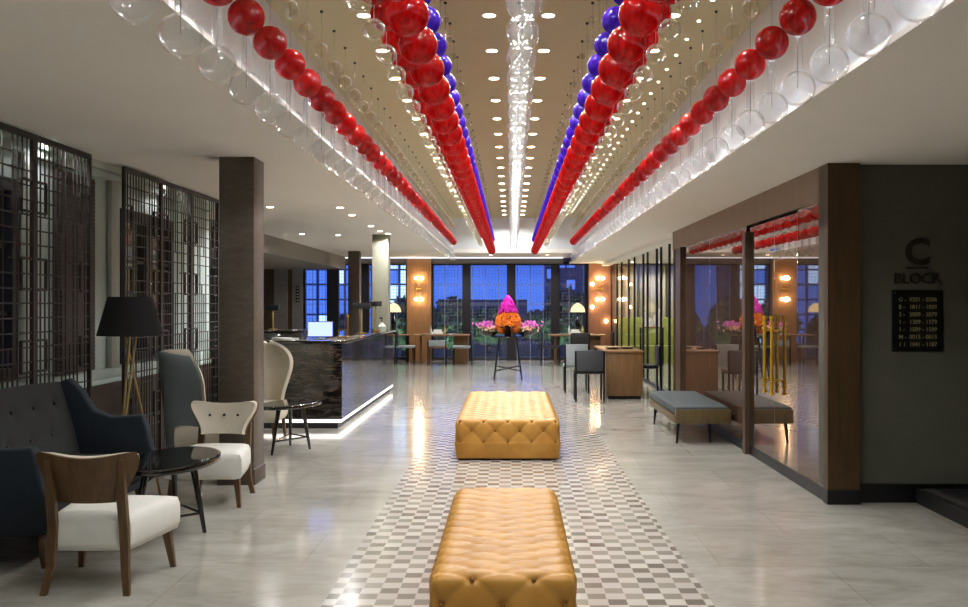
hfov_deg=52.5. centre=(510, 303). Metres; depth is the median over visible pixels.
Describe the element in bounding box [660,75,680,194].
strand
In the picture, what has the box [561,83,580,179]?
strand
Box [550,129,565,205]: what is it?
strand
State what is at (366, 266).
window
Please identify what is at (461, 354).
dining table
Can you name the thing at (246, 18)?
strand
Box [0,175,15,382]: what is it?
window
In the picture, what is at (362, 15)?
recessed light
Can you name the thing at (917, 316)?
wall plaque
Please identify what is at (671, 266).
curtain
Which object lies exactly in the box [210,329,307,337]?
countertop
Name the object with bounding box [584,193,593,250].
strand
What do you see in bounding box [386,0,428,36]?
strand
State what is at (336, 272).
window
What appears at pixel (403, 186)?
strand
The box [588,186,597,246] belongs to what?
strand
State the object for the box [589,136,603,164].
strand
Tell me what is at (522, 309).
building
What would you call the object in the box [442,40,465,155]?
strand
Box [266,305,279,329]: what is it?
desk lamp
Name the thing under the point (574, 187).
strand
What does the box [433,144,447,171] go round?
strand
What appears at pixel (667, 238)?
trim
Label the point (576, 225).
strand
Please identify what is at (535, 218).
strand
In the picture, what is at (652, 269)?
curtain
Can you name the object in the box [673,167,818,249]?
trim
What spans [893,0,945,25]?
strand
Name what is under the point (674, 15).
recessed light
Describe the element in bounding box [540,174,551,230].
strand
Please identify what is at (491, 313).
tree
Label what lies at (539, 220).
strand
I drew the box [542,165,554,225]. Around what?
strand
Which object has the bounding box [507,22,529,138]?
strand
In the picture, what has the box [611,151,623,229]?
strand
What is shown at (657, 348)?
dining chair
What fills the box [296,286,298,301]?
vertical sign
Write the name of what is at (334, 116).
strand
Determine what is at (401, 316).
tree
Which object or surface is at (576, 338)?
dining chair
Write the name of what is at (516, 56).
strand
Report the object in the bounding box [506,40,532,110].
strand
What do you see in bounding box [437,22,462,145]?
strand
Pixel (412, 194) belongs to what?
strand
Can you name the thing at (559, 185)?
strand
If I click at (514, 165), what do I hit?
strand
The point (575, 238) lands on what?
strand
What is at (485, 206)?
strand
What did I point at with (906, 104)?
ceiling
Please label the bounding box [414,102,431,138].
strand
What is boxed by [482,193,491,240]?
strand
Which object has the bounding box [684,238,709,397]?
mirror panel
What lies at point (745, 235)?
trim
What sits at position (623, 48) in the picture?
strand
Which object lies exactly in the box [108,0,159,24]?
strand
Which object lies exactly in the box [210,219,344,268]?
ceiling
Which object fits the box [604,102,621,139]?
strand
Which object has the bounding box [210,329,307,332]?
countertop
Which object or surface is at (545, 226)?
strand
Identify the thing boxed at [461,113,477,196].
strand
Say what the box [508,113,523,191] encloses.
strand
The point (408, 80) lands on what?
strand
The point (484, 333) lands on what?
bowl
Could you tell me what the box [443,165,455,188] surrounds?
strand
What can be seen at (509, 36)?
strand
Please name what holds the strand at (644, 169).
hanging from the ceiling at (473, 34)
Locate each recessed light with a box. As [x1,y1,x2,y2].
[356,13,369,17]
[375,49,388,52]
[482,13,496,17]
[485,49,497,52]
[488,77,499,79]
[535,77,545,79]
[537,49,549,52]
[541,13,555,17]
[671,13,680,17]
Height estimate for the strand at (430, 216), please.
1.072 m
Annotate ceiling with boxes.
[0,0,575,257]
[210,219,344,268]
[265,0,771,217]
[569,0,967,263]
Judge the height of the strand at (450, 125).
0.899 m
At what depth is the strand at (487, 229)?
15.87 m
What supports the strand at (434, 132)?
hanging from the ceiling at (473, 34)
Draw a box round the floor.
[0,361,967,606]
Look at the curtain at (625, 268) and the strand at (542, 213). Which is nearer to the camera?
the strand at (542, 213)
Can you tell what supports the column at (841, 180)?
attached to the wall at (914, 404)
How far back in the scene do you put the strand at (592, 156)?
10.31 m
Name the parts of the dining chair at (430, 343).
leg, backrest, seat, leg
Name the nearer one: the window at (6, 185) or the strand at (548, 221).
the window at (6, 185)
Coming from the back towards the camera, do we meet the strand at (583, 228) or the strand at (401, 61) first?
the strand at (583, 228)
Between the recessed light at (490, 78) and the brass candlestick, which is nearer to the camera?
the recessed light at (490, 78)
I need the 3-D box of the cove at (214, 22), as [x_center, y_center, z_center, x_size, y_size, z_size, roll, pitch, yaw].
[-1.705,-1.650,9.650,0.090,0.800,27.300,0,0,0]
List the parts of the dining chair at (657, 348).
seat, leg, backrest, leg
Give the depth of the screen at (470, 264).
25.90 m
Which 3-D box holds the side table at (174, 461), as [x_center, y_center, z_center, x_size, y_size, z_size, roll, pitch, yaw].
[-2.200,1.251,6.380,0.587,0.506,1.047,0,0,0]
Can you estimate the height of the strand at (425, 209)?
1.072 m
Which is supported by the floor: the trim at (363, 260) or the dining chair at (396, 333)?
the dining chair at (396, 333)
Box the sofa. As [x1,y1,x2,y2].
[0,378,156,568]
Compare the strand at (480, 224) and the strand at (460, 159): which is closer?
the strand at (460, 159)
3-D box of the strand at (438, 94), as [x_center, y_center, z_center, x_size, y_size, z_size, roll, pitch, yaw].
[-0.445,-1.601,5.678,0.188,0.899,0.188,0,0,-4]
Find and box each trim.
[0,130,214,210]
[0,352,210,388]
[19,154,29,381]
[107,180,119,367]
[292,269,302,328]
[345,258,562,263]
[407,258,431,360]
[441,218,584,248]
[588,263,612,344]
[602,233,672,265]
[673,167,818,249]
[675,247,683,390]
[702,424,822,499]
[742,232,749,453]
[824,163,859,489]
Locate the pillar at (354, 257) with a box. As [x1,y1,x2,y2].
[348,251,360,329]
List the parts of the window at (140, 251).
pane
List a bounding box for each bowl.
[472,320,498,335]
[480,332,498,335]
[517,320,543,335]
[517,332,535,335]
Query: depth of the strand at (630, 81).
6.89 m
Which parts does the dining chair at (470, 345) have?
seat, leg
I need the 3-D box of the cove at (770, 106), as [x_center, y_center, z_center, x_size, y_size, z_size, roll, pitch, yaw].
[1.805,-1.575,9.650,0.090,0.950,27.300,0,0,0]
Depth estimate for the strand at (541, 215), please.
16.35 m
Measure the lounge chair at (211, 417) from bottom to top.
0.738 m
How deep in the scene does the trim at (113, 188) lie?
8.75 m
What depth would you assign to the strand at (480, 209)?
12.45 m
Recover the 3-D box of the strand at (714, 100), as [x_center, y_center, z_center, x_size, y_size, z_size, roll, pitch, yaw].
[1.435,-1.514,6.852,0.182,1.072,0.182,0,0,-18]
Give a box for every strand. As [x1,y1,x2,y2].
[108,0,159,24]
[157,0,203,59]
[197,0,236,86]
[227,0,264,107]
[253,26,286,125]
[275,0,305,140]
[293,22,320,150]
[308,10,334,161]
[322,30,345,171]
[334,47,356,179]
[344,62,365,186]
[346,0,371,13]
[354,75,373,193]
[362,87,380,200]
[363,0,384,41]
[369,98,386,205]
[370,1,396,64]
[376,108,392,210]
[382,31,405,85]
[382,117,398,214]
[385,0,404,2]
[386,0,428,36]
[388,125,402,218]
[392,53,413,100]
[393,132,407,221]
[398,139,411,223]
[399,0,437,64]
[400,72,420,115]
[402,146,415,226]
[406,151,418,229]
[407,88,426,127]
[409,6,444,86]
[410,157,422,232]
[413,162,425,234]
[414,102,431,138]
[416,167,427,237]
[418,32,449,105]
[419,115,436,148]
[420,171,430,239]
[422,175,433,241]
[424,126,440,156]
[425,0,454,120]
[425,179,435,243]
[428,183,437,244]
[429,136,443,165]
[430,186,439,246]
[432,2,458,134]
[432,202,441,248]
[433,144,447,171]
[434,193,443,250]
[436,207,445,251]
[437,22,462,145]
[437,152,450,178]
[438,198,446,252]
[440,159,452,183]
[440,201,448,253]
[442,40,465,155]
[442,215,450,255]
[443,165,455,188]
[444,206,451,256]
[445,208,452,257]
[446,56,467,164]
[446,171,457,193]
[448,210,454,258]
[449,177,459,197]
[450,70,470,172]
[452,182,461,201]
[453,83,472,179]
[454,187,463,205]
[455,190,465,208]
[456,94,474,185]
[459,104,476,191]
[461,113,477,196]
[463,122,479,201]
[465,129,480,205]
[467,137,481,209]
[469,143,482,213]
[471,149,483,216]
[472,155,484,219]
[474,160,485,222]
[475,165,486,225]
[476,169,487,227]
[477,174,488,230]
[478,178,488,232]
[479,181,489,234]
[480,185,490,236]
[481,188,490,238]
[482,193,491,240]
[485,208,493,247]
[504,0,542,23]
[505,0,539,50]
[506,0,534,93]
[506,0,536,76]
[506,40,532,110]
[507,2,530,124]
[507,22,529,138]
[507,40,528,147]
[508,56,527,157]
[508,70,526,166]
[508,83,525,172]
[508,94,524,180]
[508,105,523,186]
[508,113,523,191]
[508,122,522,196]
[509,129,522,200]
[509,138,521,205]
[509,160,520,218]
[509,165,519,220]
[509,174,521,208]
[509,177,519,226]
[509,179,520,211]
[509,185,520,214]
[531,214,538,252]
[534,202,542,246]
[535,197,542,243]
[536,191,545,240]
[537,188,546,238]
[538,185,547,236]
[539,178,549,232]
[539,181,548,234]
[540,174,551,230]
[541,169,552,227]
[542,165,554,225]
[543,160,555,222]
[545,155,557,219]
[546,149,558,216]
[547,143,560,213]
[549,137,563,209]
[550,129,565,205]
[552,122,567,201]
[554,113,570,196]
[556,104,573,191]
[558,94,576,185]
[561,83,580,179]
[564,70,584,172]
[566,187,576,205]
[567,56,588,164]
[568,182,578,202]
[570,40,593,155]
[572,210,580,258]
[573,172,584,193]
[574,22,599,145]
[574,208,581,257]
[575,206,583,256]
[576,166,587,188]
[577,214,585,254]
[578,201,586,253]
[579,2,606,134]
[579,159,591,183]
[580,198,588,252]
[582,152,595,177]
[582,207,590,251]
[584,0,613,120]
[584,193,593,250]
[585,145,599,171]
[586,202,595,248]
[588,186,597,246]
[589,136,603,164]
[590,183,600,244]
[591,32,622,105]
[593,179,603,243]
[594,127,609,156]
[595,175,606,241]
[598,3,632,86]
[598,115,615,148]
[598,171,609,239]
[601,167,612,237]
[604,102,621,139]
[604,162,615,234]
[607,0,645,64]
[607,157,619,233]
[610,89,628,127]
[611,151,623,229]
[615,146,627,226]
[617,73,637,115]
[618,0,661,36]
[619,139,632,224]
[623,132,637,220]
[625,54,646,100]
[628,125,643,216]
[633,117,649,214]
[634,32,658,85]
[639,108,655,208]
[645,2,671,64]
[646,0,665,2]
[646,98,663,205]
[653,87,671,200]
[659,0,680,41]
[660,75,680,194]
[669,62,690,186]
[675,0,699,13]
[679,47,701,179]
[690,30,714,172]
[703,10,729,163]
[717,22,745,151]
[735,0,765,140]
[755,26,788,125]
[779,0,816,107]
[809,0,849,86]
[846,0,891,59]
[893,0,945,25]
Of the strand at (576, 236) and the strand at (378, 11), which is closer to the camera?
the strand at (378, 11)
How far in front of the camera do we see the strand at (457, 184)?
12.73 m
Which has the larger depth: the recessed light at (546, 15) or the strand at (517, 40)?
the strand at (517, 40)
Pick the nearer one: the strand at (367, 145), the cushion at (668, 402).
the strand at (367, 145)
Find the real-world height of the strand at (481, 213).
0.899 m
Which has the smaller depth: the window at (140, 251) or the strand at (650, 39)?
the strand at (650, 39)
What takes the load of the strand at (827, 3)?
hanging from the ceiling at (473, 34)
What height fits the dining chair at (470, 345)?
0.820 m
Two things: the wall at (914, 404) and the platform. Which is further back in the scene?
the wall at (914, 404)
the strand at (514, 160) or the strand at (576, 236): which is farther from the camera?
the strand at (576, 236)
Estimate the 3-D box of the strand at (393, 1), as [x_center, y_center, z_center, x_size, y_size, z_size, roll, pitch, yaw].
[-0.445,-1.601,3.730,0.188,0.899,0.188,0,0,0]
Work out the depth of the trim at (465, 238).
23.30 m
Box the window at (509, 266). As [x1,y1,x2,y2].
[467,264,511,360]
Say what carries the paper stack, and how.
on the reception desk at (349, 374)
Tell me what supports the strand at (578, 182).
hanging from the ceiling at (473, 34)
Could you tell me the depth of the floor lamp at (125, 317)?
7.47 m
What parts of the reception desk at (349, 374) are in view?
panel, panel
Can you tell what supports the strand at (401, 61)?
hanging from the ceiling at (473, 34)
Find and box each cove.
[171,0,440,239]
[585,0,941,249]
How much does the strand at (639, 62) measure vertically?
0.734 m
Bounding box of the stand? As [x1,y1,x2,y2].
[338,329,347,337]
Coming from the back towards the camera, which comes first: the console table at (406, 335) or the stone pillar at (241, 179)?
the console table at (406, 335)
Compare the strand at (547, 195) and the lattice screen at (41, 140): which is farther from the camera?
the strand at (547, 195)
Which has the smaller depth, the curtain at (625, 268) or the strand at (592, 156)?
the strand at (592, 156)
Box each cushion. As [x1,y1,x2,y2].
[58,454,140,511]
[651,391,728,413]
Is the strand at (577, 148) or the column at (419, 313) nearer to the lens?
the strand at (577, 148)
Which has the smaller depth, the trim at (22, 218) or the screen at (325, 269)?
the trim at (22, 218)
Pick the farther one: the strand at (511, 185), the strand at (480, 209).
the strand at (511, 185)
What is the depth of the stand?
12.74 m
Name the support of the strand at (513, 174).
hanging from the ceiling at (473, 34)
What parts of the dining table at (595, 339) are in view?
leg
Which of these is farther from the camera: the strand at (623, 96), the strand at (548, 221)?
the strand at (548, 221)
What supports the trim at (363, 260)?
attached to the ceiling at (77, 74)
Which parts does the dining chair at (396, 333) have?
leg, seat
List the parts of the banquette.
backrest, seat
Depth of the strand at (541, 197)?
17.84 m
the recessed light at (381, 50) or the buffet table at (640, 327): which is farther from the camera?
the buffet table at (640, 327)
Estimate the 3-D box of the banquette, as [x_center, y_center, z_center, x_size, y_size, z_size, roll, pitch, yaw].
[3.950,0.925,25.185,2.300,1.150,0.670,0,0,0]
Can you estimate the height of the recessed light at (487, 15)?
0.005 m
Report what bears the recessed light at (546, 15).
in the ceiling at (473, 34)
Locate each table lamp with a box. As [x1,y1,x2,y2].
[390,303,400,333]
[570,303,584,329]
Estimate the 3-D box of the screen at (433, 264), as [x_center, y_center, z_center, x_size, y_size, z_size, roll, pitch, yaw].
[-1.670,0.218,25.900,0.760,2.564,0.040,0,0,0]
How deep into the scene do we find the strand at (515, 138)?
12.02 m
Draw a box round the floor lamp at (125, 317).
[96,297,163,494]
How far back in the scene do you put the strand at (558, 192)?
10.51 m
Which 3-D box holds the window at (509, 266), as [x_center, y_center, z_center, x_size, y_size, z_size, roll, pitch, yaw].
[-0.575,0.190,26.010,1.190,2.620,0.140,0,0,0]
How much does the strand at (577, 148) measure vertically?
0.899 m
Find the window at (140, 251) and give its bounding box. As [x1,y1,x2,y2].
[120,208,173,363]
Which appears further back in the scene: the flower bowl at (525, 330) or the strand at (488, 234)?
the flower bowl at (525, 330)
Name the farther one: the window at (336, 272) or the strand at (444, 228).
the window at (336, 272)
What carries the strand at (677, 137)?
hanging from the ceiling at (473, 34)
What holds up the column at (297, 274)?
on the floor
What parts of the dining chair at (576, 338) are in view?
backrest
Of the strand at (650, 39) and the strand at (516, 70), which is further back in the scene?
the strand at (516, 70)
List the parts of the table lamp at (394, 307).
lamp shade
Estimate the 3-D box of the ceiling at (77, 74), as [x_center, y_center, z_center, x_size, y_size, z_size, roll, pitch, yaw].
[-3.730,-1.265,11.000,10.540,0.090,30.000,0,0,0]
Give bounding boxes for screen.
[0,122,35,388]
[36,135,91,399]
[122,166,161,449]
[162,180,191,448]
[192,190,218,402]
[306,269,325,323]
[308,321,332,339]
[369,264,405,347]
[433,264,461,360]
[470,264,506,360]
[516,264,550,360]
[560,264,583,342]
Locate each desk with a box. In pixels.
[210,329,395,427]
[595,346,643,398]
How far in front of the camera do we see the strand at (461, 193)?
13.71 m
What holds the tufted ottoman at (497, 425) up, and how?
on the floor tiles
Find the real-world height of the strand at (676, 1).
0.734 m
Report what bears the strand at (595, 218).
hanging from the ceiling at (473, 34)
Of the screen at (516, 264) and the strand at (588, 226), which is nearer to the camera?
the strand at (588, 226)
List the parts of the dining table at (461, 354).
leg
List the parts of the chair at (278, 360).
seat, leg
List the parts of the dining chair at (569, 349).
leg, seat, backrest, leg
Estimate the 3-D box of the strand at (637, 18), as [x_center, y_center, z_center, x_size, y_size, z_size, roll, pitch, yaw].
[0.555,-1.601,4.217,0.188,0.899,0.188,0,0,-18]
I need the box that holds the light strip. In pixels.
[345,257,562,257]
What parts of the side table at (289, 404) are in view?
leg, leg, leg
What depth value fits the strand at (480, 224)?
14.41 m
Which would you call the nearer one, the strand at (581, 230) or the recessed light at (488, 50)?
the recessed light at (488, 50)
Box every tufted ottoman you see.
[429,487,576,606]
[454,391,560,459]
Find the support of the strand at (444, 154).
hanging from the ceiling at (473, 34)
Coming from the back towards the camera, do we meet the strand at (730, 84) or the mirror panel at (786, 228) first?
the mirror panel at (786, 228)
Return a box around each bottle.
[377,317,385,329]
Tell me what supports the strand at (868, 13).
hanging from the ceiling at (473, 34)
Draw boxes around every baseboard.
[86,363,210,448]
[823,484,967,504]
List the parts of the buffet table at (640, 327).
leg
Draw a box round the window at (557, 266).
[555,262,587,360]
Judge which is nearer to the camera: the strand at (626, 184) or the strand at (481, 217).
the strand at (626, 184)
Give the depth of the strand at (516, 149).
9.59 m
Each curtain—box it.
[614,266,636,345]
[640,266,665,316]
[671,266,672,316]
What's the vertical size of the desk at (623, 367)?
0.765 m
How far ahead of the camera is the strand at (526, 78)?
6.68 m
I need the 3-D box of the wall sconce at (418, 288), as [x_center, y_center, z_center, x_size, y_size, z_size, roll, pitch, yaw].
[-2.410,-0.400,25.655,0.240,0.630,0.110,0,0,0]
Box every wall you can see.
[0,148,208,384]
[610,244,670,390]
[613,264,672,331]
[673,250,674,390]
[819,165,967,485]
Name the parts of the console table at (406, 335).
leg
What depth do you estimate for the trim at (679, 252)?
13.61 m
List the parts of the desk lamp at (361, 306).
lamp shade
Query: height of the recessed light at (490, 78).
0.005 m
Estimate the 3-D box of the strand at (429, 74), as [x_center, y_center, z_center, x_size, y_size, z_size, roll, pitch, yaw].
[-0.445,-1.601,5.191,0.188,0.899,0.188,0,0,20]
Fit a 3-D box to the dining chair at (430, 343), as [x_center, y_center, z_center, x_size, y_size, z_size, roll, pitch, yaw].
[-1.800,1.190,24.035,0.466,0.620,0.490,0,0,0]
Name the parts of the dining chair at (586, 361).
leg, leg, seat, backrest, leg, leg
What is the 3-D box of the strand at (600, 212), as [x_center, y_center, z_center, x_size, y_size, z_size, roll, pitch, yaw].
[1.435,-1.514,15.131,0.182,1.072,0.182,0,0,-2]
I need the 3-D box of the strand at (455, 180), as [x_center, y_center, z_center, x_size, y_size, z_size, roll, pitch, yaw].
[-0.690,-1.683,12.239,0.180,0.734,0.180,0,0,24]
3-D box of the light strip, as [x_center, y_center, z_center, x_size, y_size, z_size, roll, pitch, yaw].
[-2.070,-1.208,25.635,6.860,0.020,0.070,0,0,0]
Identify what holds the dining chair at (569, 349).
on the floor
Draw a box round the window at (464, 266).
[432,264,466,360]
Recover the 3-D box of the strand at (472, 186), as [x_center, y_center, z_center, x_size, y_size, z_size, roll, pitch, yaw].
[-0.445,-1.601,10.061,0.188,0.899,0.188,0,0,6]
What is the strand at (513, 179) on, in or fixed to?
hanging from the ceiling at (473, 34)
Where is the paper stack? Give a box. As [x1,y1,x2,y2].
[282,338,298,339]
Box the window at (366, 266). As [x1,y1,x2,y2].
[364,264,406,360]
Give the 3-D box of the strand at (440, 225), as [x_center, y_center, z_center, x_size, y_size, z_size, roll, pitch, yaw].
[-1.325,-1.514,17.566,0.182,1.072,0.182,0,0,-38]
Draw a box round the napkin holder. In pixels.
[432,330,442,333]
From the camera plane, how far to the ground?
34.77 m
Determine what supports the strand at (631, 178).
hanging from the ceiling at (473, 34)
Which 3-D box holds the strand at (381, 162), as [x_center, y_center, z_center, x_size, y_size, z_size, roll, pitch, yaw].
[-1.325,-1.514,9.774,0.182,1.072,0.182,0,0,17]
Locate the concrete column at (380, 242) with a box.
[372,234,389,328]
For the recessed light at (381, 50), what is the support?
in the ceiling at (473, 34)
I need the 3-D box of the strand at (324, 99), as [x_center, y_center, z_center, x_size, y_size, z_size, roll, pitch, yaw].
[-1.325,-1.514,6.852,0.182,1.072,0.182,0,0,-12]
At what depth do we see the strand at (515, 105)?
10.08 m
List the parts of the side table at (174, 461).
leg, leg, leg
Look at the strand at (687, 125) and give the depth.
7.79 m
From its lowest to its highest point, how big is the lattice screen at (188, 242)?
2.700 m
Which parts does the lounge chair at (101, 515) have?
leg, leg, panel, seat, leg, leg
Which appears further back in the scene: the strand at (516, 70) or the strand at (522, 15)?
the strand at (516, 70)
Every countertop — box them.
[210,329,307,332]
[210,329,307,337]
[210,329,395,343]
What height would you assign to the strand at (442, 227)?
1.072 m
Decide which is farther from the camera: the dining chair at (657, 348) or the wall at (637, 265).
the wall at (637, 265)
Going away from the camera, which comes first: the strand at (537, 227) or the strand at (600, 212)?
the strand at (600, 212)
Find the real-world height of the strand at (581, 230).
1.072 m
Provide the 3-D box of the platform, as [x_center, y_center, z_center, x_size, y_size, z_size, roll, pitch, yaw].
[4.150,1.443,6.390,2.200,0.114,1.980,0,0,0]
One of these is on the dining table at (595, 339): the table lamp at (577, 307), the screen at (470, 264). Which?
the table lamp at (577, 307)
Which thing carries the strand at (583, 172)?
hanging from the ceiling at (473, 34)
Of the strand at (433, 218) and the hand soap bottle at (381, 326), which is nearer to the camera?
the strand at (433, 218)
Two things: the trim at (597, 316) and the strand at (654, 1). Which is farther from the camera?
the trim at (597, 316)
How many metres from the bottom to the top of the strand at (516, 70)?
0.846 m
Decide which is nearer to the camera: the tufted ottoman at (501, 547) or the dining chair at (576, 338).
the tufted ottoman at (501, 547)
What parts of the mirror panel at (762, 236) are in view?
handle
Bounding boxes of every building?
[307,265,405,348]
[448,300,526,331]
[544,249,583,302]
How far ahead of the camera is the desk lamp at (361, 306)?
14.44 m
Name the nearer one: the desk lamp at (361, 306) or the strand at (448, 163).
the strand at (448, 163)
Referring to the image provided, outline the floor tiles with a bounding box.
[321,384,714,606]
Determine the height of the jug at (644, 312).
0.360 m
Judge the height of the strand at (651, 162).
1.072 m
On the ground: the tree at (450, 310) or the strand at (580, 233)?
the tree at (450, 310)
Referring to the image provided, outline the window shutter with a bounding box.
[54,169,94,374]
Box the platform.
[916,489,967,527]
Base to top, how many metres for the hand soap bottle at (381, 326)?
0.215 m
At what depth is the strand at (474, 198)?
11.00 m
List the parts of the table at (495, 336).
leg, leg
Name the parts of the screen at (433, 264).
panel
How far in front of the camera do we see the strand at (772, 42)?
5.34 m
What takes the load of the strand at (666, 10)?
hanging from the ceiling at (473, 34)
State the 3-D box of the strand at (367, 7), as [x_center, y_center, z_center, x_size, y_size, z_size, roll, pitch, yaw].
[-0.690,-1.683,4.447,0.180,0.734,0.180,0,0,-42]
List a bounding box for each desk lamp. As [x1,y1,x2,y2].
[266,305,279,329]
[352,303,370,333]
[369,301,381,330]
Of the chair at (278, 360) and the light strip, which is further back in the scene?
the light strip
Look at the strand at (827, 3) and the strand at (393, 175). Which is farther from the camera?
the strand at (393, 175)
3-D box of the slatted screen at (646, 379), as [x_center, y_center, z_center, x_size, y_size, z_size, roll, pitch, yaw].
[2.620,0.253,20.060,0.060,2.495,11.116,0,0,0]
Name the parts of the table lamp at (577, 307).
lamp shade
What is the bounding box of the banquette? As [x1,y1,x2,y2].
[619,317,672,362]
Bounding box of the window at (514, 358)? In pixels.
[512,264,554,360]
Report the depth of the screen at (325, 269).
25.90 m
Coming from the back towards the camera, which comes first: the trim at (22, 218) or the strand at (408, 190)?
the strand at (408, 190)
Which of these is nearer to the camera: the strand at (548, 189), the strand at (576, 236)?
the strand at (548, 189)
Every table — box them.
[135,446,220,532]
[264,398,321,454]
[394,334,410,362]
[412,334,469,363]
[491,335,524,379]
[548,334,605,362]
[638,326,664,364]
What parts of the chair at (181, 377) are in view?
seat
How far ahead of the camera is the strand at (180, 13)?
3.95 m
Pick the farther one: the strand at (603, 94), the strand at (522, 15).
the strand at (603, 94)
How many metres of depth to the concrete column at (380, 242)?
17.15 m
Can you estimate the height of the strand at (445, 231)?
1.072 m
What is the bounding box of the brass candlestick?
[344,315,350,336]
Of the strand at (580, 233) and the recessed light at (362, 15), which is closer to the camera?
the recessed light at (362, 15)
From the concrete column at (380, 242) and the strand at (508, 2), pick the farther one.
the concrete column at (380, 242)
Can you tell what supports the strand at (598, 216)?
hanging from the ceiling at (473, 34)
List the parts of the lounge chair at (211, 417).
leg, leg, seat, panel, leg, leg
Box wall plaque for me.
[891,290,943,350]
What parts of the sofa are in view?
arm, backrest, leg, arm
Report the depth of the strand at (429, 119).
8.31 m
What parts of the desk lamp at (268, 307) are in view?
stem, lamp shade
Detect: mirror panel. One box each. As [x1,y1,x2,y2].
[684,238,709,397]
[710,226,747,438]
[750,220,774,458]
[769,213,797,471]
[798,202,823,486]
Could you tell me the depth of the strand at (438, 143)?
9.31 m
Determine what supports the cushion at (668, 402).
on the bench
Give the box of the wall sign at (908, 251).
[894,238,941,283]
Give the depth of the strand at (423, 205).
14.16 m
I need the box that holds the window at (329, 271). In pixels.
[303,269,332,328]
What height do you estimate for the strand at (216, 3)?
1.072 m
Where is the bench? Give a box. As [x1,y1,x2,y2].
[649,391,730,442]
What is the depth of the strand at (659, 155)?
9.28 m
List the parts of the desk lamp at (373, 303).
lamp shade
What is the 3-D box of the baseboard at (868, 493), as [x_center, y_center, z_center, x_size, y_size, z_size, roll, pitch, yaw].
[3.882,1.430,7.378,3.035,0.140,0.105,0,0,0]
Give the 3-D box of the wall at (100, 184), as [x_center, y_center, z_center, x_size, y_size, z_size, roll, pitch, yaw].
[-3.675,0.140,3.850,0.150,2.720,15.700,0,0,0]
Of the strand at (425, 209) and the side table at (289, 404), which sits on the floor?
the side table at (289, 404)
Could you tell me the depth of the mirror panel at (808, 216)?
7.85 m
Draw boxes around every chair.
[35,452,179,595]
[158,349,218,446]
[164,400,258,507]
[264,340,292,437]
[394,331,415,364]
[427,340,447,365]
[452,331,472,365]
[540,331,560,365]
[563,344,588,392]
[571,333,589,349]
[573,350,604,401]
[594,331,614,349]
[643,345,661,390]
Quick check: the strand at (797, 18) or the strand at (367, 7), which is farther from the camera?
the strand at (797, 18)
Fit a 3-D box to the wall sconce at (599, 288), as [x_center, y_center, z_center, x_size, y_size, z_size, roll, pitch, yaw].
[2.330,-0.400,25.655,0.240,0.630,0.110,0,0,0]
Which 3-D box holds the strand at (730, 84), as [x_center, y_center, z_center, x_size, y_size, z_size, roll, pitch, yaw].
[1.435,-1.514,6.365,0.182,1.072,0.182,0,0,36]
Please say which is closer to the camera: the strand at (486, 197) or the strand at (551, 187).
the strand at (551, 187)
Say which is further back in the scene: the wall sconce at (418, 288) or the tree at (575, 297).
the tree at (575, 297)
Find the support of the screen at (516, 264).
attached to the window at (514, 358)
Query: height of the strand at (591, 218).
1.072 m
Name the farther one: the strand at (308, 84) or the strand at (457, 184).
the strand at (457, 184)
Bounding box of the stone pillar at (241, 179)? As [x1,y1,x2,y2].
[217,157,265,484]
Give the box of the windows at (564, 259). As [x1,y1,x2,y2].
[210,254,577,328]
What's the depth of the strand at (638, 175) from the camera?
10.72 m
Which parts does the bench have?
leg, leg, frame, leg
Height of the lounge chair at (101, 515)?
0.738 m
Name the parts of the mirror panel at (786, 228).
handle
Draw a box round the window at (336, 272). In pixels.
[333,264,363,331]
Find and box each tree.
[340,313,346,330]
[390,294,405,356]
[434,295,478,356]
[472,306,506,352]
[521,308,550,349]
[541,283,583,344]
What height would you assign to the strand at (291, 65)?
1.072 m
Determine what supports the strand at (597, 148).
hanging from the ceiling at (473, 34)
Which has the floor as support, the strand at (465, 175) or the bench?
the bench
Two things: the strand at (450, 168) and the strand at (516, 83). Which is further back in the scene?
the strand at (450, 168)
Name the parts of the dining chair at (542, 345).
leg, seat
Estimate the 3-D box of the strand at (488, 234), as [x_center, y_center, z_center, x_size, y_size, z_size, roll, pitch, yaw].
[-0.445,-1.601,16.879,0.188,0.899,0.188,0,0,19]
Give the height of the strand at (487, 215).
0.899 m
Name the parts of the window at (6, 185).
pane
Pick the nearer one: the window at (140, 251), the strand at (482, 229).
the window at (140, 251)
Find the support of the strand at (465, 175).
hanging from the ceiling at (473, 34)
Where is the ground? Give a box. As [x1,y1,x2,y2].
[394,334,563,356]
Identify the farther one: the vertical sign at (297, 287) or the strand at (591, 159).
the vertical sign at (297, 287)
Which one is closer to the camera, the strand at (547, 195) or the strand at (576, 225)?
the strand at (547, 195)
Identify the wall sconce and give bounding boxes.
[414,277,422,300]
[596,277,604,300]
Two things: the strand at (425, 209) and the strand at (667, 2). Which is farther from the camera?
the strand at (425, 209)
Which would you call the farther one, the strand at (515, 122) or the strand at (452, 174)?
the strand at (452, 174)
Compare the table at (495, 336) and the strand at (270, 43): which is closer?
the strand at (270, 43)
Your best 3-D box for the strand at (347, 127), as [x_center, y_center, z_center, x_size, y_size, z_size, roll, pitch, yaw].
[-1.325,-1.514,7.826,0.182,1.072,0.182,0,0,33]
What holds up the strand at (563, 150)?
hanging from the ceiling at (473, 34)
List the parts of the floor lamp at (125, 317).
leg, lamp shade, leg, leg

